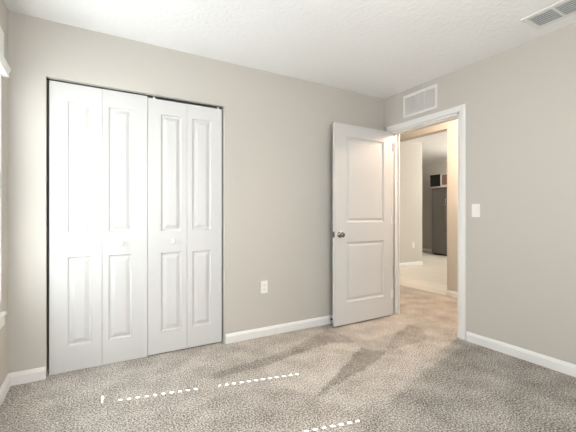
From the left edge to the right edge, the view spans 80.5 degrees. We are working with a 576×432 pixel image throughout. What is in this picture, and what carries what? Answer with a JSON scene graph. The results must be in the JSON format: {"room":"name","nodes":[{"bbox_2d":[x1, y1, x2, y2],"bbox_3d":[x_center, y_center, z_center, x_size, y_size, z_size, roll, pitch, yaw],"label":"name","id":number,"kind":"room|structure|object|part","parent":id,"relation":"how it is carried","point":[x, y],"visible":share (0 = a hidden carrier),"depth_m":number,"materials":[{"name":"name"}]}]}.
{"room":"empty bedroom","nodes":[
{"label":"empty bedroom","id":0,"kind":"room"},
{"bbox_2d":[0,0,7,387],"bbox_3d":[-0.963,-0.115,0.615,0.100,2.440,3.625,0,0,-30],"label":"wall","id":1,"kind":"structure","parent":0,"point":[3,9],"depth_m":2.12,"materials":[{"name":"grey paint"}]},
{"bbox_2d":[0,26,6,328],"bbox_3d":[-1.492,-0.219,1.565,0.122,1.752,1.090,0,0,-30],"label":"window","id":2,"kind":"structure","parent":1,"relation":"in","point":[3,313],"depth_m":2.00,"materials":[{"name":"white"}]},
{"bbox_3d":[-1.447,-1.010,1.577,0.016,0.170,1.055,0,0,-30],"label":"head casing","id":3,"kind":"part","parent":2,"relation":"part of","materials":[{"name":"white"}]},
{"bbox_3d":[-1.484,0.587,1.570,0.104,0.022,1.090,0,0,-30],"label":"sill","id":4,"kind":"part","parent":2,"relation":"part of","materials":[{"name":"white"}]},
{"bbox_2d":[0,51,10,77],"bbox_3d":[-1.464,-0.240,1.590,0.084,1.626,1.095,0,0,-30],"label":"window blind","id":5,"kind":"object","parent":2,"relation":"attached to","point":[5,69],"visible":1,"depth_m":1.98,"materials":[{"name":"white plastic"}]},
{"bbox_2d":[0,374,10,406],"bbox_3d":[-0.910,1.064,0.637,0.014,0.082,3.611,0,0,-30],"label":"baseboard","id":6,"kind":"structure","parent":1,"relation":"attached to","point":[6,384],"depth_m":2.08,"materials":[{"name":"white wood"}]},
{"bbox_2d":[48,83,48,345],"bbox_3d":[-1.235,-0.115,3.067,2.065,2.440,0.620,0,0,-30],"label":"wall","id":7,"kind":"structure","parent":0,"point":[48,83],"depth_m":2.89,"materials":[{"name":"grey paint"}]},
{"bbox_2d":[8,11,383,376],"bbox_3d":[-0.441,-0.115,3.084,3.460,2.440,0.140,0,0,-30],"label":"wall","id":8,"kind":"structure","parent":0,"point":[277,130],"depth_m":2.98,"materials":[{"name":"grey paint"}]},
{"bbox_2d":[8,366,45,385],"bbox_3d":[-1.730,1.064,2.257,0.201,0.082,0.014,0,0,-30],"label":"baseboard","id":9,"kind":"structure","parent":8,"relation":"attached to","point":[36,374],"depth_m":2.25,"materials":[{"name":"white wood"}]},
{"bbox_2d":[47,78,222,107],"bbox_3d":[-1.123,-0.949,2.671,1.264,0.005,0.022,0,0,-30],"label":"track","id":10,"kind":"object","parent":8,"relation":"attached to","point":[47,78],"visible":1,"depth_m":2.63,"materials":[{"name":"grey metal"}]},
{"bbox_2d":[47,80,146,375],"bbox_3d":[-1.380,0.083,2.502,0.646,2.044,0.074,0,0,-30],"label":"door","id":11,"kind":"structure","parent":10,"relation":"hanging from","point":[98,137],"depth_m":2.49,"materials":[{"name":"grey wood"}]},
{"bbox_2d":[147,97,221,354],"bbox_3d":[-0.837,0.072,2.813,0.600,2.046,0.074,0,0,-30],"label":"door","id":12,"kind":"structure","parent":10,"relation":"hanging from","point":[184,141],"depth_m":2.80,"materials":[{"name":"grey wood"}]},
{"bbox_2d":[261,280,267,293],"bbox_3d":[-0.218,0.653,3.125,0.070,0.115,0.009,0,0,-30],"label":"wall outlet","id":13,"kind":"object","parent":8,"relation":"attached to","point":[264,284],"visible":1,"depth_m":3.12,"materials":[{"name":"white plastic"}]},
{"bbox_2d":[225,315,332,343],"bbox_3d":[0.280,1.064,3.408,1.887,0.082,0.014,0,0,-30],"label":"baseboard","id":14,"kind":"structure","parent":8,"relation":"attached to","point":[303,324],"depth_m":3.18,"materials":[{"name":"white wood"}]},
{"bbox_2d":[0,251,575,431],"bbox_3d":[1.715,1.145,5.880,9.980,0.080,10.300,0,0,-30],"label":"floor","id":15,"kind":"structure","parent":0,"point":[410,370],"depth_m":2.20,"materials":[{"name":"carpet"}]},
{"bbox_2d":[400,284,445,295],"bbox_3d":[1.931,1.107,5.191,0.050,0.016,1.110,0,0,-30],"label":"trim","id":16,"kind":"structure","parent":15,"relation":"on","point":[400,284],"depth_m":5.02,"materials":[{"name":"beige wood"}]},
{"bbox_2d":[432,188,446,255],"bbox_3d":[4.615,0.163,9.534,0.694,1.885,0.920,0,0,-30],"label":"refrigerator","id":17,"kind":"object","parent":15,"relation":"on","point":[439,195],"visible":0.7,"depth_m":9.56,"materials":[{"name":"metal"}]},
{"bbox_3d":[4.495,0.138,9.200,0.045,1.835,0.457,0,0,-30],"label":"door","id":18,"kind":"part","parent":17,"relation":"part of","materials":[{"name":"metal"}]},
{"bbox_2d":[4,0,575,98],"bbox_3d":[0.626,-1.385,2.721,4.950,0.100,5.900,0,0,-30],"label":"ceiling","id":19,"kind":"structure","parent":0,"point":[382,49],"depth_m":2.45,"materials":[{"name":"white paint"}]},
{"bbox_2d":[520,0,575,29],"bbox_3d":[1.768,-1.329,2.205,0.230,0.012,0.370,0,0,-30],"label":"ceiling vent","id":20,"kind":"object","parent":19,"relation":"in","point":[562,9],"visible":1,"depth_m":2.24,"materials":[{"name":"white metal"}]},
{"bbox_2d":[400,141,421,262],"bbox_3d":[2.102,-0.275,7.266,2.130,2.760,0.120,0,0,-30],"label":"wall","id":21,"kind":"structure","parent":0,"point":[410,152],"depth_m":7.55,"materials":[{"name":"grey paint"}]},
{"bbox_2d":[400,261,422,266],"bbox_3d":[2.135,1.064,7.207,2.130,0.082,0.014,0,0,-30],"label":"baseboard","id":22,"kind":"structure","parent":21,"relation":"attached to","point":[416,262],"depth_m":7.55,"materials":[{"name":"white wood"}]},
{"bbox_2d":[408,131,446,163],"bbox_3d":[3.415,-1.705,7.891,5.030,0.100,8.500,0,0,-30],"label":"ceiling","id":23,"kind":"structure","parent":0,"point":[434,146],"depth_m":8.21,"materials":[{"name":"white paint"}]},
{"bbox_2d":[400,119,457,291],"bbox_3d":[2.642,-0.295,4.060,0.120,2.800,6.220,0,0,-30],"label":"wall","id":24,"kind":"structure","parent":0,"point":[451,127],"depth_m":4.65,"materials":[{"name":"grey paint"}]},
{"bbox_2d":[446,290,457,297],"bbox_3d":[2.939,1.064,3.406,0.014,0.082,2.990,0,0,-30],"label":"baseboard","id":25,"kind":"structure","parent":24,"relation":"attached to","point":[449,293],"depth_m":4.63,"materials":[{"name":"white wood"}]},
{"bbox_2d":[422,160,446,248],"bbox_3d":[5.381,-0.275,9.016,0.100,2.760,8.500,0,0,-30],"label":"wall","id":26,"kind":"structure","parent":0,"point":[434,168],"depth_m":10.67,"materials":[{"name":"grey paint"}]},
{"bbox_2d":[429,186,446,188],"bbox_3d":[4.636,-0.814,9.512,0.700,0.038,1.100,0,0,-30],"label":"shelf","id":27,"kind":"object","parent":26,"relation":"attached to","point":[436,187],"visible":0.29,"depth_m":9.56,"materials":[{"name":"beige"}]},
{"bbox_2d":[430,174,439,186],"bbox_3d":[4.357,-1.002,9.758,0.432,0.338,0.333,0,0,-30],"label":"storage box","id":28,"kind":"object","parent":27,"relation":"on","point":[434,179],"visible":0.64,"depth_m":9.66,"materials":[{"name":"black plastic"}]},
{"bbox_2d":[440,173,446,185],"bbox_3d":[4.530,-1.003,9.443,0.432,0.340,0.355,0,0,-30],"label":"storage box","id":29,"kind":"object","parent":27,"relation":"on","point":[443,177],"visible":0.36,"depth_m":9.42,"materials":[{"name":"brown wood"}]},
{"bbox_2d":[384,22,575,364],"bbox_3d":[1.532,-0.115,3.240,0.120,2.440,5.700,0,0,-30],"label":"wall","id":30,"kind":"structure","parent":0,"point":[520,100],"depth_m":2.63,"materials":[{"name":"grey paint"}]},
{"bbox_2d":[333,122,393,326],"bbox_3d":[0.804,0.083,3.565,0.826,2.016,0.148,0,0,-30],"label":"door","id":31,"kind":"structure","parent":30,"relation":"in","point":[363,218],"depth_m":3.53,"materials":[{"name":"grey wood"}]},
{"bbox_3d":[0.531,0.185,3.355,0.064,0.064,0.063,0,0,-30],"label":"knob","id":32,"kind":"part","parent":31,"relation":"part of","materials":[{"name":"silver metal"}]},
{"bbox_2d":[398,134,399,313],"bbox_3d":[1.466,0.052,3.494,0.017,2.106,0.930,0,0,-30],"label":"trim","id":33,"kind":"structure","parent":30,"relation":"attached to","point":[399,134],"depth_m":3.85,"materials":[{"name":"white wood"}]},
{"bbox_2d":[403,83,437,117],"bbox_3d":[1.337,-1.160,3.454,0.007,0.236,0.416,0,0,-30],"label":"air vent","id":34,"kind":"object","parent":30,"relation":"in","point":[426,99],"visible":1,"depth_m":3.44,"materials":[{"name":"white metal"}]},
{"bbox_2d":[387,103,465,339],"bbox_3d":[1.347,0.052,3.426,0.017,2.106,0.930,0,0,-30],"label":"trim","id":35,"kind":"structure","parent":30,"relation":"attached to","point":[461,109],"depth_m":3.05,"materials":[{"name":"white wood"}]},
{"bbox_2d":[472,204,479,216],"bbox_3d":[1.625,-0.048,2.945,0.013,0.115,0.072,0,0,-30],"label":"light switch","id":36,"kind":"object","parent":30,"relation":"attached to","point":[475,207],"visible":1,"depth_m":2.94,"materials":[{"name":"white plastic"}]},
{"bbox_2d":[466,331,575,376],"bbox_3d":[2.237,1.064,1.875,0.014,0.082,2.630,0,0,-30],"label":"baseboard","id":37,"kind":"structure","parent":30,"relation":"attached to","point":[555,364],"depth_m":2.60,"materials":[{"name":"white wood"}]}
]}

